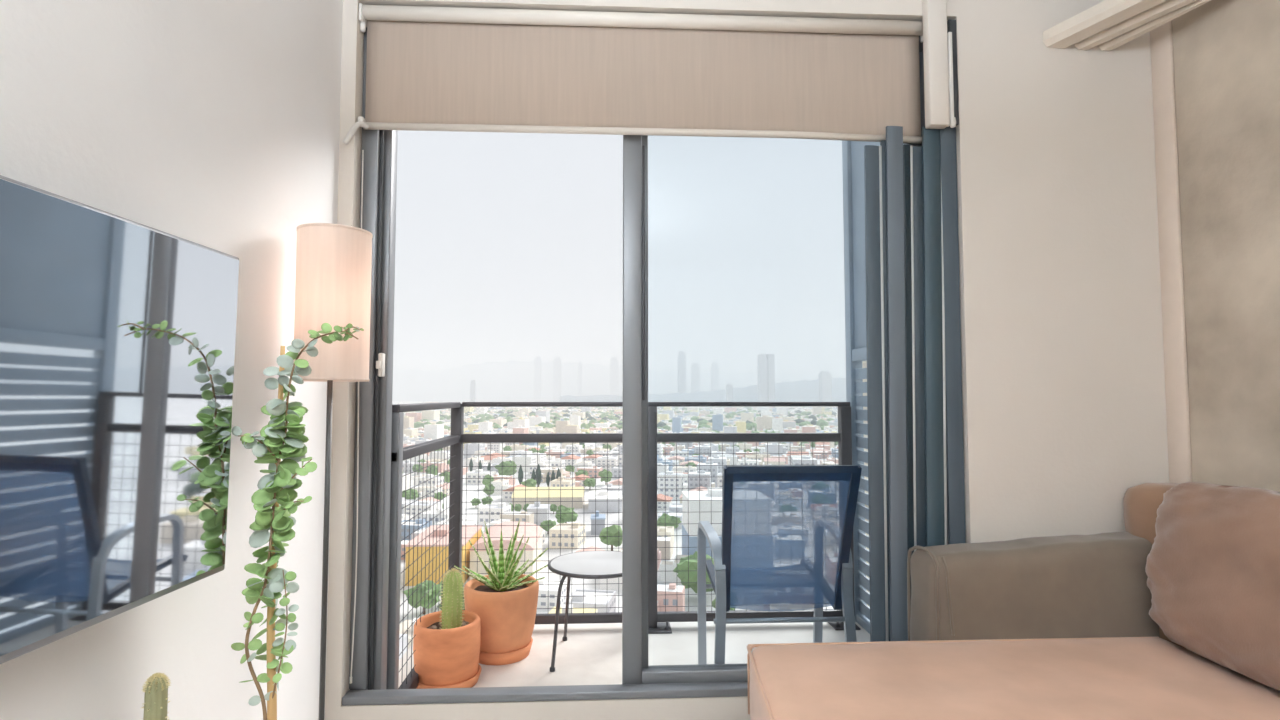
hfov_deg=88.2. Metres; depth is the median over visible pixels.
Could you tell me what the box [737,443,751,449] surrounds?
house
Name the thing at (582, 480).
house
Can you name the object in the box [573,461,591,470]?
house
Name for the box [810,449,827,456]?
house
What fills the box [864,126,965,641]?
curtain
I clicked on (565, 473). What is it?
house
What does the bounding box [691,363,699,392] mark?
skyscraper
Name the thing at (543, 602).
house
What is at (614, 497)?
long hall
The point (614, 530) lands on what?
tree
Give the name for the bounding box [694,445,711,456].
house
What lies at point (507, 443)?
house
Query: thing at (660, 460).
house
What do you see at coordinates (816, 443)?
house
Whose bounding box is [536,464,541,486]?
cypress
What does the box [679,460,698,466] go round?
house
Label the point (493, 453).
house
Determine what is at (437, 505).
house
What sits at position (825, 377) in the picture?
skyscraper
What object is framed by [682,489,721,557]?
apartment block
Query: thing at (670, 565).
house
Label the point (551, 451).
house
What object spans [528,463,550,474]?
house
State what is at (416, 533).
house
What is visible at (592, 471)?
house
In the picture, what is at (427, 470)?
tree
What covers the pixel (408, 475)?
house
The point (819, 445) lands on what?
house
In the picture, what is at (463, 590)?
tree
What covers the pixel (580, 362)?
skyscraper
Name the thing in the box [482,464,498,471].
house
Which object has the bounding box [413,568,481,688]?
potted cactus
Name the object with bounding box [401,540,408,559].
house
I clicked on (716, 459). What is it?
house
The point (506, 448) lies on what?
tree
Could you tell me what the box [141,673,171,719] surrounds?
potted cactus
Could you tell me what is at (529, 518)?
house
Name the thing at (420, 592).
tree
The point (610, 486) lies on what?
house
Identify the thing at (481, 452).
house
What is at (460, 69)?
roller blind
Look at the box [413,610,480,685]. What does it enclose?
pot
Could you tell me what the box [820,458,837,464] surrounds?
house
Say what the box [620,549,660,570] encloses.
house
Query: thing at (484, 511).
house
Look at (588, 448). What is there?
house
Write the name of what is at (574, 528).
house
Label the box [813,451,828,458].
house
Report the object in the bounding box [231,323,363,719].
trailing plant
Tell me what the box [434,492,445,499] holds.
tree
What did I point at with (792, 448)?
house
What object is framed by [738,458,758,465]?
house
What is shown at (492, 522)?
house
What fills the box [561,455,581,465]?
house
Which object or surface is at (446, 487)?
house
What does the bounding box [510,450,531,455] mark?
house
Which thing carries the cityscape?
on the ground
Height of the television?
0.605 m
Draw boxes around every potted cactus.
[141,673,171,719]
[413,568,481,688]
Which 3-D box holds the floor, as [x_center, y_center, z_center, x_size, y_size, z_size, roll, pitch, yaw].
[0.181,1.359,2.718,2.360,0.220,1.050,0,-3,-3]
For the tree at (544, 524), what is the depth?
238.49 m
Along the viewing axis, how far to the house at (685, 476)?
353.33 m
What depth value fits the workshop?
170.69 m
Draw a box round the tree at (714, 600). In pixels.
[711,597,735,609]
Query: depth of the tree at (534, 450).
516.48 m
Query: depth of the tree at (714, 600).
147.22 m
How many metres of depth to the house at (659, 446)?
514.34 m
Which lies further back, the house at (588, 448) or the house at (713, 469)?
the house at (588, 448)
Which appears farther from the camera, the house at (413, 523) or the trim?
the house at (413, 523)
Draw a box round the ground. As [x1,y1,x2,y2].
[392,401,836,623]
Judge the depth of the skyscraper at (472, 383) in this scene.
2765.59 m
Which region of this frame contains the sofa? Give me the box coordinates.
[747,483,1279,719]
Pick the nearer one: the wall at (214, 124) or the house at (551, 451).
the wall at (214, 124)
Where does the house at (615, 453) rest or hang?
on the ground
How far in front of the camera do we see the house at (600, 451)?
515.34 m
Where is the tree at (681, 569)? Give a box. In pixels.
[673,551,713,592]
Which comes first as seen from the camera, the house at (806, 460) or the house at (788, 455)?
the house at (806, 460)
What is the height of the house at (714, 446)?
9.339 m
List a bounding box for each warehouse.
[405,525,481,585]
[469,522,542,579]
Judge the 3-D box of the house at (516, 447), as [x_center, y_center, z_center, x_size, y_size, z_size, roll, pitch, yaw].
[-104.361,77.044,571.645,13.430,8.165,11.623,0,-3,9]
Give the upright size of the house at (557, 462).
7.980 m
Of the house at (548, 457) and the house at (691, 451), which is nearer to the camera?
the house at (548, 457)
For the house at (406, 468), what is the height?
7.098 m
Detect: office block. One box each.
[527,502,549,523]
[590,511,605,534]
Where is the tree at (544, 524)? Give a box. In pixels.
[540,520,555,533]
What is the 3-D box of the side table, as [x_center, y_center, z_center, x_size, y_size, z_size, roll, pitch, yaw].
[-0.179,1.058,2.812,0.430,0.393,0.430,0,-3,-3]
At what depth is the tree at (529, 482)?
338.71 m
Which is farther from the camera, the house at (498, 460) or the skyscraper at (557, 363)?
the skyscraper at (557, 363)
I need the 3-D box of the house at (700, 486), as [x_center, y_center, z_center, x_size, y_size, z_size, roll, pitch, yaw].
[28.805,63.941,314.274,11.525,6.495,11.252,0,-3,9]
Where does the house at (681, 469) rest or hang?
on the ground
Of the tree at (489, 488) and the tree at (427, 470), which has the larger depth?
the tree at (427, 470)
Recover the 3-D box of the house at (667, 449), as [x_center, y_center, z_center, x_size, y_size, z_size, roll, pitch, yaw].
[21.738,76.786,560.674,12.133,7.494,14.673,0,-3,9]
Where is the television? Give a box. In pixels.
[0,175,238,663]
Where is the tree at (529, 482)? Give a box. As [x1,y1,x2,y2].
[521,479,536,486]
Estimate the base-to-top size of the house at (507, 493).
6.043 m
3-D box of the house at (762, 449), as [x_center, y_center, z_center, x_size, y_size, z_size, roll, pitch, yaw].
[104.268,79.007,580.969,12.263,5.254,12.693,0,-3,9]
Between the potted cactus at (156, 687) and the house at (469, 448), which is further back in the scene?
the house at (469, 448)
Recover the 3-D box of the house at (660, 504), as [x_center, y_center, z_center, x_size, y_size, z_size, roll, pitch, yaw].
[8.427,63.689,297.390,11.828,5.174,11.844,0,-3,9]
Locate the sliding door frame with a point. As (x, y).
(640, 680)
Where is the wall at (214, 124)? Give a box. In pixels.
[0,0,342,719]
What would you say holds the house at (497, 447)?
on the ground
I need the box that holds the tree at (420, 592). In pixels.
[404,580,440,613]
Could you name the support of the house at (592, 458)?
on the ground
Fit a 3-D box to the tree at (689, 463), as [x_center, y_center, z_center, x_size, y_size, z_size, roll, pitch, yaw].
[32.482,69.426,425.568,7.127,7.579,6.841,-2,-4,35]
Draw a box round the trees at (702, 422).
[392,404,837,446]
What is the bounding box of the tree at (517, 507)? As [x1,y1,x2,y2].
[514,504,521,511]
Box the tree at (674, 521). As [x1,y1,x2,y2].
[657,513,680,528]
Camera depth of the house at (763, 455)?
499.79 m
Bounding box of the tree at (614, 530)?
[599,525,621,550]
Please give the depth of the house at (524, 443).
622.23 m
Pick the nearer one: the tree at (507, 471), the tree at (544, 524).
the tree at (544, 524)
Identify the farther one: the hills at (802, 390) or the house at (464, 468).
the hills at (802, 390)
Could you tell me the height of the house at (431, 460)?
4.799 m
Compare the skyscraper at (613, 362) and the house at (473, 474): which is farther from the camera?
the skyscraper at (613, 362)
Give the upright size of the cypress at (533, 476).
10.053 m
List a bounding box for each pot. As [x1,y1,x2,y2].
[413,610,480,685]
[464,574,538,652]
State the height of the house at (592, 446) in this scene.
5.808 m
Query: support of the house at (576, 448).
on the ground
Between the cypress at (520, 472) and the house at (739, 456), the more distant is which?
the house at (739, 456)
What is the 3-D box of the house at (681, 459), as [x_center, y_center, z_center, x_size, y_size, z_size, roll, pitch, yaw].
[26.342,73.476,483.624,14.286,5.771,13.820,0,-3,9]
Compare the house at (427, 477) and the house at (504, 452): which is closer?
the house at (427, 477)
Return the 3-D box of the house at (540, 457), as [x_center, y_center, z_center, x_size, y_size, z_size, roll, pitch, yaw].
[-72.930,70.017,461.538,11.209,10.291,13.814,0,-3,9]
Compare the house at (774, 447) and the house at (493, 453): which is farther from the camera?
the house at (774, 447)
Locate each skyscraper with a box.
[470,380,475,401]
[534,356,541,401]
[553,357,561,401]
[578,361,581,395]
[610,357,617,394]
[678,351,685,392]
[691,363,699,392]
[711,362,718,390]
[726,384,732,406]
[757,354,774,406]
[818,371,831,401]
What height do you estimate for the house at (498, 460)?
7.645 m
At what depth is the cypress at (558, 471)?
362.50 m
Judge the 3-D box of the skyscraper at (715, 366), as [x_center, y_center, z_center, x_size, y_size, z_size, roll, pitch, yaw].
[493.463,149.914,4351.518,46.180,271.460,46.180,0,-3,-3]
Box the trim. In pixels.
[1150,20,1191,483]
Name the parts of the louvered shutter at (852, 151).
frame, panel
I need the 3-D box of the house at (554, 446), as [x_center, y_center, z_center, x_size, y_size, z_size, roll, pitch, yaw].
[-78.061,79.312,590.626,11.269,5.689,14.350,0,-3,9]
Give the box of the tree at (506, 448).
[503,446,511,450]
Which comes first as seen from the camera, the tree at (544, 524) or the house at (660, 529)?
the house at (660, 529)
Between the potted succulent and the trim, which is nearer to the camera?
the trim
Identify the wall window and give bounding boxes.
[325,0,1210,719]
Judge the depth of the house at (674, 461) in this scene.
463.53 m
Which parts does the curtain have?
panel, edge trim, panel, panel, panel, edge trim, panel, panel, edge trim, panel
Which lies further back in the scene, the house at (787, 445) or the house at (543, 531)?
the house at (787, 445)
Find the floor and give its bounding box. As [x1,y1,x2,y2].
[398,621,869,687]
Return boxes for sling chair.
[697,465,861,663]
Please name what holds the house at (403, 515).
on the ground
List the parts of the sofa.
arm, frame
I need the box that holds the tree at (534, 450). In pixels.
[528,448,538,452]
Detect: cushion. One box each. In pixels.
[749,638,1279,719]
[1145,482,1279,691]
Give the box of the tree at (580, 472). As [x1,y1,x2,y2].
[575,469,587,475]
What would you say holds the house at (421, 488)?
on the ground
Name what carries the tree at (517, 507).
on the ground
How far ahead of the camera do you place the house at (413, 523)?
227.90 m
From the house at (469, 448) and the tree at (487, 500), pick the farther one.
the house at (469, 448)
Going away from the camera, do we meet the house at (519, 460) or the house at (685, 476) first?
the house at (685, 476)
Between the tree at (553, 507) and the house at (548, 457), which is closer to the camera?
the tree at (553, 507)
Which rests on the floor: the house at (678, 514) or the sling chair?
the sling chair
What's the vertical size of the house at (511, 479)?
6.111 m
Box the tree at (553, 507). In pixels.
[550,504,556,512]
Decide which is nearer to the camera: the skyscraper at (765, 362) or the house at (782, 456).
the house at (782, 456)
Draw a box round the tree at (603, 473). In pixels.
[598,469,611,484]
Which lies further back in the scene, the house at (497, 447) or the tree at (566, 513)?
the house at (497, 447)
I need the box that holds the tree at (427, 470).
[425,465,436,474]
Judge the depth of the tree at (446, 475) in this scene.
365.08 m
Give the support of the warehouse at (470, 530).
on the ground
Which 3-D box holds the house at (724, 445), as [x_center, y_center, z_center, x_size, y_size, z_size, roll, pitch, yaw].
[74.697,79.479,600.266,13.231,6.398,13.291,0,-3,9]
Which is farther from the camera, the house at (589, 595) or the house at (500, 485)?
the house at (500, 485)
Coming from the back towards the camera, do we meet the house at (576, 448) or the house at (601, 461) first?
the house at (576, 448)
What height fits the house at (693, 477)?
12.782 m
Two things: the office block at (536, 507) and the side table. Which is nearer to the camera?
the side table
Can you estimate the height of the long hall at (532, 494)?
8.000 m
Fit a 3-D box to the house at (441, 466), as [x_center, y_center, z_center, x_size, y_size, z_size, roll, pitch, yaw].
[-135.961,70.457,437.483,14.434,6.809,12.036,0,-3,9]
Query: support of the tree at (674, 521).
on the ground
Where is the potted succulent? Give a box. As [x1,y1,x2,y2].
[454,520,547,664]
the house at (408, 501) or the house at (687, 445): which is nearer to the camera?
the house at (408, 501)
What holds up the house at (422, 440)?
on the ground
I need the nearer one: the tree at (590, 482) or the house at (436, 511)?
the house at (436, 511)
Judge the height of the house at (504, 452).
7.266 m
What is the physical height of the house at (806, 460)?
14.006 m
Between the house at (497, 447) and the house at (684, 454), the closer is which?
the house at (684, 454)
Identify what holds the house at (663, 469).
on the ground
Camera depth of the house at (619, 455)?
417.75 m
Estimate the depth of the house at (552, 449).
551.40 m
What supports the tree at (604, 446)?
on the ground
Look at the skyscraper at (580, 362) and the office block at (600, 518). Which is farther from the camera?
the skyscraper at (580, 362)
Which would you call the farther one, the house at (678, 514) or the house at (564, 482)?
the house at (564, 482)
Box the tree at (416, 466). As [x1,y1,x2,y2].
[412,464,422,474]
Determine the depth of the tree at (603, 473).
369.47 m
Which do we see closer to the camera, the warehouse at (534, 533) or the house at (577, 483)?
the warehouse at (534, 533)
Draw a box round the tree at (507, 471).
[495,461,516,475]
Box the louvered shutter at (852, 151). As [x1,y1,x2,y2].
[842,141,903,633]
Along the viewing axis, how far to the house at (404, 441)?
618.59 m
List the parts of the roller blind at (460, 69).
pull cord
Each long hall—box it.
[511,487,584,508]
[588,490,621,511]
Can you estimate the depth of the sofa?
1.74 m
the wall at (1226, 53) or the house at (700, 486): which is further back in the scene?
the house at (700, 486)
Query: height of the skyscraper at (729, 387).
98.441 m
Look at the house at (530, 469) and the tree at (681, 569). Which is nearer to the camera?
the tree at (681, 569)
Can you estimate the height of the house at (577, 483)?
6.946 m
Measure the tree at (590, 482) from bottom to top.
6.598 m
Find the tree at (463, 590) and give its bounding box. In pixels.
[437,590,463,609]
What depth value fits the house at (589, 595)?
146.07 m
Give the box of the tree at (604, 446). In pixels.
[603,444,611,450]
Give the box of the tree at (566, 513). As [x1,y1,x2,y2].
[555,507,577,522]
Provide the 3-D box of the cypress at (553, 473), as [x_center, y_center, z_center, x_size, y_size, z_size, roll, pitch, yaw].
[-47.291,64.650,359.117,2.509,9.930,2.667,-2,-3,26]
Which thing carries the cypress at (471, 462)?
on the ground
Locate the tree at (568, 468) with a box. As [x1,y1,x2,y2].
[565,465,574,473]
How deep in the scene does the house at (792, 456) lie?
487.08 m
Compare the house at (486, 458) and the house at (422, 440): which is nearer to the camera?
the house at (486, 458)
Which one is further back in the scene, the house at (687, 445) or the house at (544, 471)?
the house at (687, 445)
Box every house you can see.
[401,519,431,540]
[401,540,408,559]
[402,473,409,490]
[402,497,417,513]
[402,514,412,520]
[403,440,414,443]
[403,460,421,472]
[404,501,441,519]
[405,454,428,461]
[411,475,425,484]
[411,527,428,539]
[415,439,430,443]
[415,486,441,499]
[417,474,443,485]
[419,497,439,500]
[420,461,448,472]
[420,508,448,524]
[425,459,446,463]
[429,451,449,459]
[435,519,476,524]
[438,483,449,495]
[443,467,467,474]
[464,443,484,458]
[464,456,486,468]
[465,469,495,483]
[471,450,494,456]
[477,502,510,523]
[481,456,498,463]
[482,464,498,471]
[484,521,512,532]
[485,453,504,457]
[487,442,505,453]
[491,479,510,494]
[492,457,511,463]
[492,475,514,485]
[496,511,533,523]
[501,450,515,456]
[503,484,524,499]
[506,442,518,445]
[510,444,528,450]
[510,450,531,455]
[512,455,536,471]
[523,442,536,444]
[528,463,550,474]
[530,453,545,462]
[535,467,562,482]
[537,578,566,607]
[541,458,564,469]
[542,530,544,544]
[544,445,560,449]
[545,450,565,458]
[546,455,554,459]
[547,448,565,451]
[549,522,585,548]
[550,477,574,486]
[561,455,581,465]
[563,470,569,475]
[563,475,580,486]
[563,589,615,612]
[565,444,582,451]
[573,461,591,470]
[575,466,602,476]
[575,474,588,486]
[576,546,605,551]
[580,447,594,453]
[582,455,600,462]
[585,445,602,448]
[592,448,608,452]
[594,450,611,456]
[596,456,617,471]
[601,483,621,491]
[606,451,618,456]
[609,478,621,484]
[612,465,621,478]
[618,453,621,464]
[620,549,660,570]
[657,444,662,457]
[657,458,672,470]
[657,463,668,475]
[657,494,672,509]
[657,526,673,542]
[657,537,672,558]
[657,583,684,611]
[658,471,682,498]
[658,511,681,528]
[659,555,687,585]
[663,446,673,455]
[663,459,678,466]
[667,456,684,463]
[669,503,681,511]
[670,450,688,457]
[673,466,696,472]
[674,445,684,450]
[677,443,692,448]
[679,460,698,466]
[682,448,693,454]
[683,474,687,482]
[683,482,687,490]
[685,456,706,462]
[688,470,710,490]
[689,486,706,490]
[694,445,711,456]
[697,461,717,487]
[704,444,718,451]
[708,456,726,472]
[717,454,736,464]
[717,473,721,487]
[719,444,729,451]
[726,446,738,454]
[736,451,752,461]
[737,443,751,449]
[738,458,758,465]
[745,454,762,464]
[751,446,764,452]
[760,452,771,461]
[764,458,785,464]
[765,443,782,455]
[772,455,787,463]
[783,443,792,450]
[786,452,800,461]
[790,445,805,451]
[791,455,811,463]
[792,456,816,464]
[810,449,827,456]
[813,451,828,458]
[815,442,829,445]
[816,444,829,449]
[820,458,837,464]
[821,461,834,464]
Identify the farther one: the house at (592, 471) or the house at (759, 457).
the house at (759, 457)
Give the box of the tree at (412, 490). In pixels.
[402,488,417,499]
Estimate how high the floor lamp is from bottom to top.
1.532 m
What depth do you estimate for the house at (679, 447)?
593.37 m
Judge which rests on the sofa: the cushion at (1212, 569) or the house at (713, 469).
the cushion at (1212, 569)
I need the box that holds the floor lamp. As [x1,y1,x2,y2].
[292,223,372,719]
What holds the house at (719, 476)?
on the ground
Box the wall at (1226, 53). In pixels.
[1172,0,1279,491]
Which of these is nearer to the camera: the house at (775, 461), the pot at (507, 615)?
the pot at (507, 615)
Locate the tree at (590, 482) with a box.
[583,478,594,488]
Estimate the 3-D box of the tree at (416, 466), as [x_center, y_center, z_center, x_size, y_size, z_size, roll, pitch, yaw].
[-141.565,69.593,419.618,7.437,6.602,7.748,0,-3,6]
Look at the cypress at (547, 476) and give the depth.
362.50 m
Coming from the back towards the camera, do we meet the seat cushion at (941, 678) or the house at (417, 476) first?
the house at (417, 476)
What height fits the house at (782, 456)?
6.217 m
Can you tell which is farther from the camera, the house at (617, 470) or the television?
the house at (617, 470)
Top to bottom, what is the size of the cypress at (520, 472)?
11.868 m
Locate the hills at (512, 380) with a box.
[392,360,845,400]
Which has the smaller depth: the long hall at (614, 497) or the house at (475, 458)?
the long hall at (614, 497)
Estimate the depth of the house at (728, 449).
557.36 m
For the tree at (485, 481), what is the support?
on the ground
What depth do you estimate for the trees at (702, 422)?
1189.46 m
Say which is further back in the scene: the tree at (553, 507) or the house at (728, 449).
the house at (728, 449)
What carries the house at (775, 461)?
on the ground
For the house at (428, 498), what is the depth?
293.85 m
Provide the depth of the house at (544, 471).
385.22 m
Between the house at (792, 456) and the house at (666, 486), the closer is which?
the house at (666, 486)
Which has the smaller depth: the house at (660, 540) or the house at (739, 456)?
the house at (660, 540)
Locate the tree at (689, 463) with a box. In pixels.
[685,462,696,466]
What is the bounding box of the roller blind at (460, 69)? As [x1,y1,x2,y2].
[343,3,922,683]
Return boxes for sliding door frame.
[342,27,947,705]
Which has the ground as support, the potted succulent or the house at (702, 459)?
the house at (702, 459)
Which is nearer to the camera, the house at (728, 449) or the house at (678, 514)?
the house at (678, 514)
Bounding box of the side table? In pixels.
[547,550,621,671]
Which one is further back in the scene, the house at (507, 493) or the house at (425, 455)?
the house at (425, 455)
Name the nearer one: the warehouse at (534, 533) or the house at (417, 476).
the warehouse at (534, 533)
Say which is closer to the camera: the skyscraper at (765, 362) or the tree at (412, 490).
the tree at (412, 490)
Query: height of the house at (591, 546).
5.011 m
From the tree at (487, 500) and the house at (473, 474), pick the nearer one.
the tree at (487, 500)
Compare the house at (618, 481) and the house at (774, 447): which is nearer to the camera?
the house at (618, 481)
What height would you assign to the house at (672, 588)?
7.923 m
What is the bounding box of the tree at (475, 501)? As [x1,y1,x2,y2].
[470,498,480,505]
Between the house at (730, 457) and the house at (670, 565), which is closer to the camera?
the house at (670, 565)
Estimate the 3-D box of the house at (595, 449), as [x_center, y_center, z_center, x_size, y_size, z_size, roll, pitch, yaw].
[-33.293,77.471,558.492,12.657,5.890,13.104,0,-3,9]
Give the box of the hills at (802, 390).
[560,378,845,401]
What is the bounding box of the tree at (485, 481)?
[482,474,493,484]
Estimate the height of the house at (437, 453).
8.944 m
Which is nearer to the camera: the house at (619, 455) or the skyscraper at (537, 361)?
the house at (619, 455)
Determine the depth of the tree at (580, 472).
384.56 m
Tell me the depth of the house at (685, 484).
337.23 m
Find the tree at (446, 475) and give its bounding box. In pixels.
[439,472,449,482]
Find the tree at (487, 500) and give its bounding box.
[482,497,492,504]
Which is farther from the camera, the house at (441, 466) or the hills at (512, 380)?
the hills at (512, 380)
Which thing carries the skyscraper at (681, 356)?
on the ground
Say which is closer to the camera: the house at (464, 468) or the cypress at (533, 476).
the cypress at (533, 476)
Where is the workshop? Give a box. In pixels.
[600,577,621,589]
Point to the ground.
(469, 511)
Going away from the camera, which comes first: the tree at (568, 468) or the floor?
the floor
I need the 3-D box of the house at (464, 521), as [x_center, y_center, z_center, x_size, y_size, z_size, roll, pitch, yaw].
[-65.256,59.696,234.578,11.447,6.353,9.881,0,-3,9]
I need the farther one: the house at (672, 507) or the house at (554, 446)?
the house at (554, 446)
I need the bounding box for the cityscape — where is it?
[399,401,837,659]
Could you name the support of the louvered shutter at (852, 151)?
on the floor
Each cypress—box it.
[469,458,472,471]
[518,465,522,483]
[531,469,535,479]
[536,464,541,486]
[546,472,549,486]
[551,470,554,480]
[556,468,560,478]
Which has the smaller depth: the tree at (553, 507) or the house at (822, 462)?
the tree at (553, 507)
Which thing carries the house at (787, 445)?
on the ground
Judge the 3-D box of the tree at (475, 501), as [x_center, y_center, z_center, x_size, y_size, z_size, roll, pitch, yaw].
[-73.324,63.863,295.072,4.830,4.575,5.050,2,-3,-27]
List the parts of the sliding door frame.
pull handle, sliding sash, fixed sash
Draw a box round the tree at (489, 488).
[483,483,494,496]

